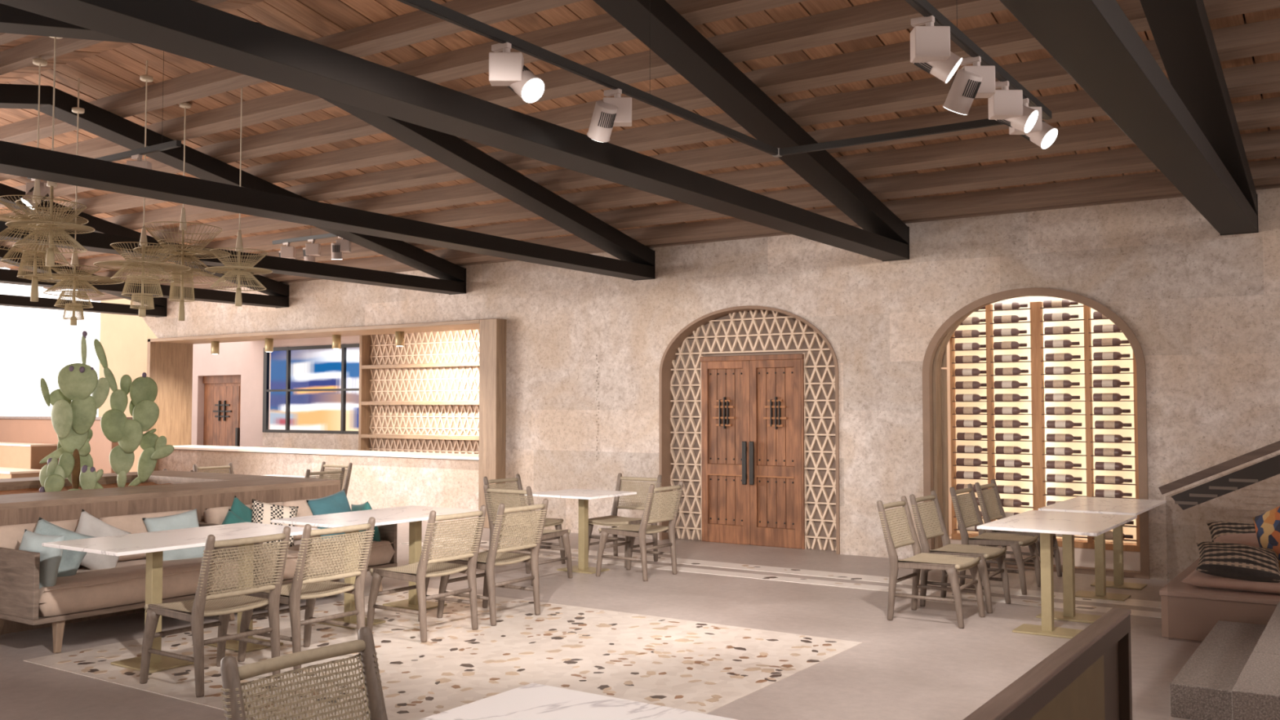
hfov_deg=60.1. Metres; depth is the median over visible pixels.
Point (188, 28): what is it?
roof truss
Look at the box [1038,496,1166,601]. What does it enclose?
marble table
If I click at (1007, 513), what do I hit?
wine bottle
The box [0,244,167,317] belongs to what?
roof truss
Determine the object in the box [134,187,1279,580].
wall
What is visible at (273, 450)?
countertop
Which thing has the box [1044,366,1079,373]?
wine bottle
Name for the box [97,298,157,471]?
wall
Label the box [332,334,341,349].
downlight
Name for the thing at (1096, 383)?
wine bottle
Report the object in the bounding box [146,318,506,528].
frame
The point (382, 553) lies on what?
seat cushion
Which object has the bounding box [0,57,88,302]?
pendant lamp
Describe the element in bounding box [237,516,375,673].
woven chair
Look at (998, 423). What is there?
wine bottle
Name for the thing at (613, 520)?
woven chair
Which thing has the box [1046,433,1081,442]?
wine bottle
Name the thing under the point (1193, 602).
bench
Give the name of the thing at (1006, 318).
wine bottle
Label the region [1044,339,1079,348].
wine bottle
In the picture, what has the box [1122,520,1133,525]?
wine bottle
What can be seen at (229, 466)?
woven chair
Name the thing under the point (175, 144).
track
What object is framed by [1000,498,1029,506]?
wine bottle
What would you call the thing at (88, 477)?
prickly pear cactus
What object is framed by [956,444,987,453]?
wine bottle
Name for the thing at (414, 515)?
marble table
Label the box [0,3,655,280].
roof truss
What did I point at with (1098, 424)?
wine bottle
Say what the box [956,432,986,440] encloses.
wine bottle
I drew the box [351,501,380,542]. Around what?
throw pillow
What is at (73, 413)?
prickly pear cactus
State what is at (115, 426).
prickly pear cactus
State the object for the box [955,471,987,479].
wine bottle
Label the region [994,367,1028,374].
wine bottle
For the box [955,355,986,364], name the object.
wine bottle
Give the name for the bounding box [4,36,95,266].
pendant lamp
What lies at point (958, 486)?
wine bottle
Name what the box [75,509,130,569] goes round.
throw pillow
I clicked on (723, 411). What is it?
grille
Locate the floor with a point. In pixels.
(917, 664)
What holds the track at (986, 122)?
attached to the track at (429, 6)
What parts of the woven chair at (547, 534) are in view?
leg, leg, leg, seat, rail, leg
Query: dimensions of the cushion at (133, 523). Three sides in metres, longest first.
0.780 x 0.340 x 0.200 m
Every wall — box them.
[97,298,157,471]
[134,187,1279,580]
[191,335,359,450]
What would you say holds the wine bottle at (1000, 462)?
in the wine rack
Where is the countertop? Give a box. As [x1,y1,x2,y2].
[173,444,479,460]
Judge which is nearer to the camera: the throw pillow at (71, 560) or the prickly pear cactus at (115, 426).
the throw pillow at (71, 560)
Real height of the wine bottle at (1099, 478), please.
0.085 m
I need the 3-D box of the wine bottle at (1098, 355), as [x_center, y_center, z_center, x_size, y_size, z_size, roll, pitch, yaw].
[4.684,-0.039,10.972,0.334,0.085,0.083,-2,-3,34]
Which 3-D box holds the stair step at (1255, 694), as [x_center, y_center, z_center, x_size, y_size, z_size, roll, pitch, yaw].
[3.554,1.684,5.961,0.360,0.340,2.770,-2,-3,34]
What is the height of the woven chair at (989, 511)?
0.896 m
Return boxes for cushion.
[0,519,81,566]
[38,557,238,617]
[97,509,192,561]
[203,502,284,524]
[262,536,394,582]
[282,498,319,539]
[1181,568,1279,593]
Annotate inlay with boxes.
[23,587,862,719]
[400,542,1161,617]
[431,537,1161,608]
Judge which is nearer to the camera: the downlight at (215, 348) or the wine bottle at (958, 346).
the wine bottle at (958, 346)
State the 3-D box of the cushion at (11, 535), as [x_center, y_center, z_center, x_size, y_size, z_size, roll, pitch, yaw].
[-4.192,1.312,7.800,0.200,0.340,0.785,-23,-14,31]
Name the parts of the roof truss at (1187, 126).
plate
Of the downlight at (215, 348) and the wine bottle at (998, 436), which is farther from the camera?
the downlight at (215, 348)
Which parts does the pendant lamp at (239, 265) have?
rod, stem, cord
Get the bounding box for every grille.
[213,400,231,420]
[712,400,735,426]
[763,400,786,426]
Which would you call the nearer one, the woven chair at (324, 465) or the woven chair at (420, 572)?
the woven chair at (420, 572)
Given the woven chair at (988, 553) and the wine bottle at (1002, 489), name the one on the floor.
the woven chair at (988, 553)
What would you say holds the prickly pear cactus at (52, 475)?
on the soil
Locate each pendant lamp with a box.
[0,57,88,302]
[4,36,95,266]
[22,78,124,325]
[93,60,191,316]
[133,102,231,320]
[204,87,272,306]
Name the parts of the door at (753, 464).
moulding, handle, handle, moulding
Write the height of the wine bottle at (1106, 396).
0.085 m
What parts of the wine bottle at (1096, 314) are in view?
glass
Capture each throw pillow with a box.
[18,528,64,588]
[33,516,94,577]
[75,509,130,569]
[142,508,204,560]
[221,508,247,524]
[230,495,252,522]
[251,498,298,547]
[306,488,351,538]
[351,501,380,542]
[1195,542,1279,582]
[1206,521,1255,542]
[1213,533,1259,546]
[1252,506,1279,569]
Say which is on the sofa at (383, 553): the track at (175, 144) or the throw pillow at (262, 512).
the throw pillow at (262, 512)
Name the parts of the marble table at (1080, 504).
plate, plate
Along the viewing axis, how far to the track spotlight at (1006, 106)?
6.34 m
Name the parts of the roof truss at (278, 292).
plate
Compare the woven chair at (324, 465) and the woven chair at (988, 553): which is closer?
the woven chair at (988, 553)
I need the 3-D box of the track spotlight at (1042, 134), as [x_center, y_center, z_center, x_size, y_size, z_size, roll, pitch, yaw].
[2.401,-1.443,6.750,0.265,0.311,0.245,-2,-3,34]
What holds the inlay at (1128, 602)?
on the floor
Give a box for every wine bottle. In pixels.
[954,329,986,337]
[954,368,986,376]
[955,342,986,351]
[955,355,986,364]
[955,381,986,389]
[955,394,986,400]
[955,406,986,413]
[955,419,986,426]
[955,457,987,466]
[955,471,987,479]
[955,484,987,491]
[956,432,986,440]
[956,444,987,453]
[957,524,977,530]
[959,316,985,325]
[993,315,1026,324]
[993,328,1026,337]
[993,341,1026,350]
[993,380,1027,387]
[994,302,1027,311]
[994,354,1027,361]
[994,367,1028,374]
[994,393,1028,400]
[994,406,1027,413]
[994,419,1028,426]
[995,432,1029,441]
[995,445,1029,454]
[995,458,1030,467]
[995,471,1029,479]
[996,484,1029,493]
[997,511,1019,519]
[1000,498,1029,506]
[1043,299,1078,308]
[1043,312,1079,321]
[1044,326,1079,335]
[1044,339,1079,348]
[1044,352,1080,361]
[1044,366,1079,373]
[1044,379,1079,388]
[1044,393,1079,400]
[1045,406,1081,415]
[1045,447,1081,454]
[1045,460,1081,469]
[1046,420,1082,427]
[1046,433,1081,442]
[1046,473,1082,482]
[1046,487,1082,496]
[1046,500,1061,506]
[1092,337,1129,346]
[1093,311,1107,319]
[1093,324,1120,333]
[1093,351,1130,360]
[1093,365,1129,374]
[1093,379,1129,386]
[1093,392,1129,400]
[1093,406,1130,415]
[1093,448,1131,457]
[1094,420,1131,429]
[1094,434,1131,443]
[1094,462,1132,471]
[1094,488,1132,497]
[1095,475,1132,484]
[1105,531,1133,538]
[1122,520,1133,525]
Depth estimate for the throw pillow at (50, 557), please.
7.21 m
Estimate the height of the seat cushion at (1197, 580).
0.118 m
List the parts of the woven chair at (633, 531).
leg, rail, leg, seat, leg, rail, leg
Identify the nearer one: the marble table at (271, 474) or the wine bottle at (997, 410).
the wine bottle at (997, 410)
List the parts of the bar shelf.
panel, shelf, shelf, shelf, lattice panel, lattice panel, lattice panel, lattice panel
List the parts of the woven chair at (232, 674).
leg, leg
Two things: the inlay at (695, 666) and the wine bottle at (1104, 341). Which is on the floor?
the inlay at (695, 666)
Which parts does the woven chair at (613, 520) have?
leg, leg, seat, leg, rail, leg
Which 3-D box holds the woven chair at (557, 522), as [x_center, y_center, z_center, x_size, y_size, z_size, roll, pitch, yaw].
[-1.179,1.633,11.262,0.662,0.896,0.574,-2,-3,34]
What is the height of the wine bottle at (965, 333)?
0.085 m
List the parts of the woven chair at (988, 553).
leg, leg, rail, seat, leg, leg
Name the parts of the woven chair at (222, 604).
leg, rail, leg, seat, leg, rail, leg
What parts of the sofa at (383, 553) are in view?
arm panel, rail, leg, arm panel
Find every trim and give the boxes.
[658,305,839,554]
[922,287,1150,579]
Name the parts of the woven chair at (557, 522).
leg, leg, seat, leg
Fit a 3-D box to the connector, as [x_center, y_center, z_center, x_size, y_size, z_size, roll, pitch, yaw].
[1.027,-1.551,8.274,0.056,0.056,0.056,-2,-3,34]
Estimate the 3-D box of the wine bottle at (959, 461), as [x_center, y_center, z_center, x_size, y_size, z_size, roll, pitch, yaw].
[3.523,1.084,11.705,0.334,0.085,0.083,-2,-3,34]
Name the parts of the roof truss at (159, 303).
plate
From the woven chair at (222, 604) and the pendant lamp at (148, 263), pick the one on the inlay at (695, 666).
the woven chair at (222, 604)
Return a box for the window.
[262,343,359,434]
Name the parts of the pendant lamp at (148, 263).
rod, stem, cord, drop rod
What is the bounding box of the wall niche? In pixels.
[941,296,1136,544]
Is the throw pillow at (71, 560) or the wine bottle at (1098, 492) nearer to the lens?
the throw pillow at (71, 560)
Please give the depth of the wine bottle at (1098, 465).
10.91 m
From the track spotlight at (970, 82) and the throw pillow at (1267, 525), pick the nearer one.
the track spotlight at (970, 82)
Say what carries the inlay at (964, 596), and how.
on the floor
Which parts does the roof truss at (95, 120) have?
plate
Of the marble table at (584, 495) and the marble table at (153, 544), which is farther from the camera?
the marble table at (584, 495)
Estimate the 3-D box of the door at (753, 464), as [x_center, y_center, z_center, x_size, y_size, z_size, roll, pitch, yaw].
[1.285,1.045,12.847,1.350,2.200,0.135,-2,-3,34]
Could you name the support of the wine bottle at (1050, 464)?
in the wine rack
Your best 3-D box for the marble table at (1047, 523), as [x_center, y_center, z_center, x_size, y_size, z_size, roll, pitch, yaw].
[3.151,1.576,8.263,0.810,0.750,1.470,-2,-3,34]
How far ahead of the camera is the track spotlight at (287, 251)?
14.60 m
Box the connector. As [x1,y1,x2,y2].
[772,147,782,157]
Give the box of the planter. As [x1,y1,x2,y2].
[0,470,340,635]
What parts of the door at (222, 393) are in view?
handle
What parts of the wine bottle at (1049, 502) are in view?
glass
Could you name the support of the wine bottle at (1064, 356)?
in the wine rack
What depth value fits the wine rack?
11.39 m
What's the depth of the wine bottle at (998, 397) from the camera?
11.48 m
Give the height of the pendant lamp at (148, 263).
2.344 m
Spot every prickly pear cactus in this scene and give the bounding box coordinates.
[39,428,103,488]
[39,452,74,492]
[40,330,109,488]
[67,465,103,490]
[93,338,159,487]
[128,428,173,485]
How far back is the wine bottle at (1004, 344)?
11.51 m
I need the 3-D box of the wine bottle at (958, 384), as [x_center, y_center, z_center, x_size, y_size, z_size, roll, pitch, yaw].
[3.523,0.267,11.739,0.334,0.085,0.083,-2,-3,34]
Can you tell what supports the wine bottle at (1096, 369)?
in the wine rack
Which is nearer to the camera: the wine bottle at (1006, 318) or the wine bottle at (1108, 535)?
the wine bottle at (1108, 535)
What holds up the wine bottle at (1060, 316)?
in the wine rack
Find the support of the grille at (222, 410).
attached to the door at (222, 393)
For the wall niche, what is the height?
3.000 m
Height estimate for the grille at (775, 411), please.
0.309 m
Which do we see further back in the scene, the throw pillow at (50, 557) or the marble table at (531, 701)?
the throw pillow at (50, 557)
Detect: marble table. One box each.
[41,522,317,673]
[262,474,315,477]
[271,505,479,629]
[418,682,737,719]
[524,488,636,573]
[977,510,1137,639]
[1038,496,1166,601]
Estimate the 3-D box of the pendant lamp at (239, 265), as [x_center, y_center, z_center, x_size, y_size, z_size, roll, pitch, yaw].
[-3.681,-1.554,10.176,0.587,2.121,0.587,-1,-3,29]
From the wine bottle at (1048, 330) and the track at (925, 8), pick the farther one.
the wine bottle at (1048, 330)
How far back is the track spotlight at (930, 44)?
5.28 m
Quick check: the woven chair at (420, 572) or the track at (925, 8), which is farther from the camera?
the woven chair at (420, 572)
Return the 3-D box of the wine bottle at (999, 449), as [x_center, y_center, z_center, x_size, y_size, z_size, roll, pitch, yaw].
[3.870,0.938,11.477,0.334,0.085,0.083,-2,-3,34]
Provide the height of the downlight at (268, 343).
0.217 m
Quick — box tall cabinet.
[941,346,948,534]
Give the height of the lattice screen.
2.815 m
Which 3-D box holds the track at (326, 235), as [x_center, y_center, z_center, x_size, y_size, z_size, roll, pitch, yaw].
[-4.291,-1.684,14.411,1.500,0.236,0.042,-2,-3,34]
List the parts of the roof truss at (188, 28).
plate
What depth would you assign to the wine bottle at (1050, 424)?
11.18 m
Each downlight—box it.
[210,341,219,354]
[264,337,273,351]
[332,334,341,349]
[395,331,404,346]
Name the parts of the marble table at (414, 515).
plate, plate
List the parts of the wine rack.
rod, rod, rod, rod, rod, rod, rod, rod, rod, rod, rod, rod, rod, rod, rod, rod, rod, rod, rod, rod, rod, rod, rod, rod, rod, rod, rod, rod, rod, board, rod, rod, rod, rod, rod, rod, rod, rod, rod, rod, rod, rod, rod, rod, rod, rod, rod, rod, rod, rod, rod, rod, rod, rod, rod, rod, rod, rod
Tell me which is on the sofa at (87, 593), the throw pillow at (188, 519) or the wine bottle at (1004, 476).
the throw pillow at (188, 519)
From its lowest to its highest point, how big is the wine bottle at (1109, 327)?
0.085 m
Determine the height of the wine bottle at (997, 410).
0.085 m
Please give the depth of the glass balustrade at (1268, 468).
7.40 m
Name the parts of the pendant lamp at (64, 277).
rod, stem, cord, drop rod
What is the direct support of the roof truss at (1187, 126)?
attached to the ceiling
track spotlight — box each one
[20,177,49,209]
[126,154,151,169]
[279,242,295,258]
[302,239,320,262]
[331,236,351,259]
[488,42,545,103]
[586,88,631,142]
[910,15,962,83]
[942,56,995,115]
[987,80,1038,133]
[1008,97,1057,149]
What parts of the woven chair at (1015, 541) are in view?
leg, leg, rail, seat, leg, leg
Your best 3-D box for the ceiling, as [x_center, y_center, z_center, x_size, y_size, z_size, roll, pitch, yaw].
[-3.648,-2.220,9.178,23.023,1.327,12.134,-2,-3,34]
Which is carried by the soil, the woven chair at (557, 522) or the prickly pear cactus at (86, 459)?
the prickly pear cactus at (86, 459)
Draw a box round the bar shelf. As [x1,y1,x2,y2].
[358,328,479,453]
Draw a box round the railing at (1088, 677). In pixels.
[962,608,1132,719]
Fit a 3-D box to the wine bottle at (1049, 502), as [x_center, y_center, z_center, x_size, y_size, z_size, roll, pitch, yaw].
[4.291,1.471,11.172,0.334,0.085,0.083,-2,-3,34]
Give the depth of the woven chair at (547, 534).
10.13 m
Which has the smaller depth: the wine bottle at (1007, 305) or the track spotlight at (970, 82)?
the track spotlight at (970, 82)
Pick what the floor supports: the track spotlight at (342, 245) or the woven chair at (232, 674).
the woven chair at (232, 674)
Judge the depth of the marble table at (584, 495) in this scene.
10.81 m
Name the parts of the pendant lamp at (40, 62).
rod, stem, cord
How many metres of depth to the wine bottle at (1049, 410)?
11.19 m
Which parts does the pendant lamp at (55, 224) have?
rod, stem, cord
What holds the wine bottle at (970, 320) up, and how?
in the wine rack
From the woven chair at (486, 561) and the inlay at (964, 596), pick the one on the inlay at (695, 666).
the woven chair at (486, 561)
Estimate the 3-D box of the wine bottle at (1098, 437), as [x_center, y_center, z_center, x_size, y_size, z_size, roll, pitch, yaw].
[4.682,0.779,10.938,0.334,0.085,0.083,-2,-3,34]
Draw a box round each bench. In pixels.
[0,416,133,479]
[1159,557,1279,641]
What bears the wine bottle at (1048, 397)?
in the wine rack
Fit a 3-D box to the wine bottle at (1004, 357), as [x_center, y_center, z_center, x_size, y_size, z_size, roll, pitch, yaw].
[3.867,-0.016,11.520,0.334,0.085,0.083,-2,-3,34]
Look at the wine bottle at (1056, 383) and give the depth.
11.21 m
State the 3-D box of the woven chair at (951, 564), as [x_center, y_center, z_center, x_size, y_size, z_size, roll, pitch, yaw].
[2.208,1.512,8.399,0.662,0.896,0.574,-2,-3,34]
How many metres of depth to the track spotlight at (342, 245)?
14.00 m
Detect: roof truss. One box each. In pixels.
[0,0,909,261]
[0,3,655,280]
[0,83,466,294]
[0,182,288,307]
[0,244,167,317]
[999,0,1258,235]
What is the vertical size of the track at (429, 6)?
1.307 m
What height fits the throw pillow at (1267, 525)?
0.663 m
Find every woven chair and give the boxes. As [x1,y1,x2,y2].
[139,526,290,697]
[192,462,234,474]
[220,626,387,719]
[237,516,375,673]
[304,466,345,490]
[319,461,352,496]
[366,505,486,642]
[436,498,548,626]
[483,474,565,564]
[483,484,572,586]
[588,472,662,567]
[595,480,683,581]
[876,495,985,628]
[909,490,1010,613]
[949,483,1040,595]
[974,479,1062,576]
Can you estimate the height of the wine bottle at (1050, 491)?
0.085 m
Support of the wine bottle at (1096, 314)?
in the wine rack
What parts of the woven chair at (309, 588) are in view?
leg, rail, leg, seat, leg, rail, leg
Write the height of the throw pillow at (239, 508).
0.515 m
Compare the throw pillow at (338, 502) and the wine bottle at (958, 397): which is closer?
the throw pillow at (338, 502)
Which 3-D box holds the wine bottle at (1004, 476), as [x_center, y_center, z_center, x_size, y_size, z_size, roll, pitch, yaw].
[3.866,1.211,11.469,0.334,0.085,0.083,-2,-3,34]
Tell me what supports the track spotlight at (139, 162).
hanging from the track at (175, 144)
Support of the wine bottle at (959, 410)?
in the wine rack
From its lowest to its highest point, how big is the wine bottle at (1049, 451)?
0.085 m
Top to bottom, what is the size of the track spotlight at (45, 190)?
0.322 m
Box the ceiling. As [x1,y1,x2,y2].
[0,0,1279,301]
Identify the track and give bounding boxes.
[26,51,181,179]
[272,233,337,244]
[396,0,777,155]
[779,116,1044,155]
[904,0,1051,119]
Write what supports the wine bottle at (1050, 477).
in the wine rack
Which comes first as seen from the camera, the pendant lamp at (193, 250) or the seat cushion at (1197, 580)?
the seat cushion at (1197, 580)
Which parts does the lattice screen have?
rail, rail, rail, rail, rail, rail, rail, rail, rail, rail, rail, rail, rail, rail, rail, rail, rail, rail, rail, rail, rail, rail, rail, rail, rail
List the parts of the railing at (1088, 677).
olive panel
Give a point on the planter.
(188, 491)
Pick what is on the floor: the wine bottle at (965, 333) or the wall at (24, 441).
the wall at (24, 441)
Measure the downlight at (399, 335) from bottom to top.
0.217 m
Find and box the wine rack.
[948,301,1140,571]
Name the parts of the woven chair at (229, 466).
leg, leg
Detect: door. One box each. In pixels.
[202,374,240,446]
[700,353,804,549]
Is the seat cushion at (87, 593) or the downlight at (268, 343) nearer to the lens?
the seat cushion at (87, 593)
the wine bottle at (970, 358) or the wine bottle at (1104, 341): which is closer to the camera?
the wine bottle at (1104, 341)
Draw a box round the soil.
[0,482,171,494]
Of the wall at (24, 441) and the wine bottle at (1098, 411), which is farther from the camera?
the wall at (24, 441)
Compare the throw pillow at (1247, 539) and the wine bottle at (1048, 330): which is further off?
the wine bottle at (1048, 330)
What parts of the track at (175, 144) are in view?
rail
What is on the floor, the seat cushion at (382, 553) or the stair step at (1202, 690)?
the stair step at (1202, 690)
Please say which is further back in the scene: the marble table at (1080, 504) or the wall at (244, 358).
the wall at (244, 358)
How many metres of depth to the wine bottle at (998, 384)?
11.49 m
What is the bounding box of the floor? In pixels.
[0,520,1202,719]
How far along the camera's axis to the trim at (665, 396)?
13.33 m
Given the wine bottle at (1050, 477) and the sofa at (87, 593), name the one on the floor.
the sofa at (87, 593)
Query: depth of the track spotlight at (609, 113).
6.49 m
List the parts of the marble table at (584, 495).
plate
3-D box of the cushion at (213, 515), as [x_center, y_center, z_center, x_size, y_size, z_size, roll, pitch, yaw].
[-3.256,1.371,9.191,0.200,0.340,0.730,-23,-14,31]
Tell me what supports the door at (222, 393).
in the wall at (244, 358)
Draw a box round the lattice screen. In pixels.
[670,310,835,551]
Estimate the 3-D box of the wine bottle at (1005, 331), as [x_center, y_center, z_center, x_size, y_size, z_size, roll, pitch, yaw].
[3.864,-0.288,11.534,0.334,0.085,0.083,-2,-3,34]
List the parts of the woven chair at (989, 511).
leg, leg, rail, seat, leg, leg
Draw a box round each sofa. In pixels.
[0,509,238,653]
[198,498,397,591]
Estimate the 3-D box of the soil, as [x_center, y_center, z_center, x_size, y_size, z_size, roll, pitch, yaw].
[-5.332,1.149,9.275,1.480,0.024,3.320,-2,-3,34]
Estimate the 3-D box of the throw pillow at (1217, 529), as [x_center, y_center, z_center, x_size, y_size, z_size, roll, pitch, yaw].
[4.815,1.427,8.820,0.500,0.234,0.464,-1,-3,24]
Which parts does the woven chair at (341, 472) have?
leg, leg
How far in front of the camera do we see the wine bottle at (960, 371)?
11.73 m
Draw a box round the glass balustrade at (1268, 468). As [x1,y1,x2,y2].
[1158,440,1279,510]
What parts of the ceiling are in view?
wall plate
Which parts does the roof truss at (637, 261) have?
plate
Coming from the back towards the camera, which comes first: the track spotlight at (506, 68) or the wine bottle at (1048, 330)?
the wine bottle at (1048, 330)
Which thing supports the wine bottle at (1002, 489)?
in the wine rack
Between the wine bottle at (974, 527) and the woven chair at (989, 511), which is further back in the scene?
the wine bottle at (974, 527)
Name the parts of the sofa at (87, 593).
leg, arm panel, leg, rail, arm panel, leg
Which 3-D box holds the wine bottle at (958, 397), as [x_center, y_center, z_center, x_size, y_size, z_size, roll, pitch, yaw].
[3.524,0.403,11.733,0.334,0.085,0.083,-2,-3,34]
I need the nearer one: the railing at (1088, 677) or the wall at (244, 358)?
the railing at (1088, 677)
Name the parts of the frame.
post, post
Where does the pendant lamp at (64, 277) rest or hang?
hanging from the ceiling
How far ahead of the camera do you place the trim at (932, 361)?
11.19 m
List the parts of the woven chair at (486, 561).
leg, rail, leg, seat, leg, rail, leg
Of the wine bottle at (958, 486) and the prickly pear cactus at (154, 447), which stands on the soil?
the prickly pear cactus at (154, 447)
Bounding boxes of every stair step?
[1169,620,1266,719]
[1231,600,1279,719]
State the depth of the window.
19.92 m
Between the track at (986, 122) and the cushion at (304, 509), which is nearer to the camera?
the track at (986, 122)
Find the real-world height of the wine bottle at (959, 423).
0.085 m
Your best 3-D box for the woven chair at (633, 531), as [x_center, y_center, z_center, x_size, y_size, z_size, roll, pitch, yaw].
[0.002,1.601,10.505,0.662,0.896,0.574,-2,-3,34]
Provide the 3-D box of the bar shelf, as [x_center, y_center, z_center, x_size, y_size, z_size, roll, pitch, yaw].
[-3.527,0.945,18.084,2.870,2.844,0.230,-2,-3,34]
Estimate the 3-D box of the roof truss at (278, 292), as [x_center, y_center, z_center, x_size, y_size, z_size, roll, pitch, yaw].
[-8.825,-1.771,12.639,0.298,1.492,11.509,-2,-3,34]
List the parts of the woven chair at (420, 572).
leg, rail, seat, leg, leg, leg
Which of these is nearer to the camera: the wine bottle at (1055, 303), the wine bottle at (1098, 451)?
the wine bottle at (1098, 451)
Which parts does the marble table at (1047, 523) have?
plate, plate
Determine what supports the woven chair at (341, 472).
on the floor
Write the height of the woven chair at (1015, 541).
0.896 m
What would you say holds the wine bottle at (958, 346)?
in the wine rack
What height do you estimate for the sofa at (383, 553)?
0.793 m
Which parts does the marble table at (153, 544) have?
plate, plate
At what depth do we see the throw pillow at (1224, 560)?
7.65 m
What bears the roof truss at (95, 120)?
attached to the ceiling
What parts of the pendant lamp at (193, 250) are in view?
rod, stem, cord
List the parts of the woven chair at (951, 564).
leg, leg, rail, seat, leg, rail, leg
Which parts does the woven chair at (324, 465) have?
leg, leg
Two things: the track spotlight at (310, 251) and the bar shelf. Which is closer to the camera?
the track spotlight at (310, 251)
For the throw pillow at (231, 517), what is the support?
on the sofa at (383, 553)
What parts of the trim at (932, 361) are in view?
frame, sill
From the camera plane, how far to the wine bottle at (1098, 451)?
10.92 m

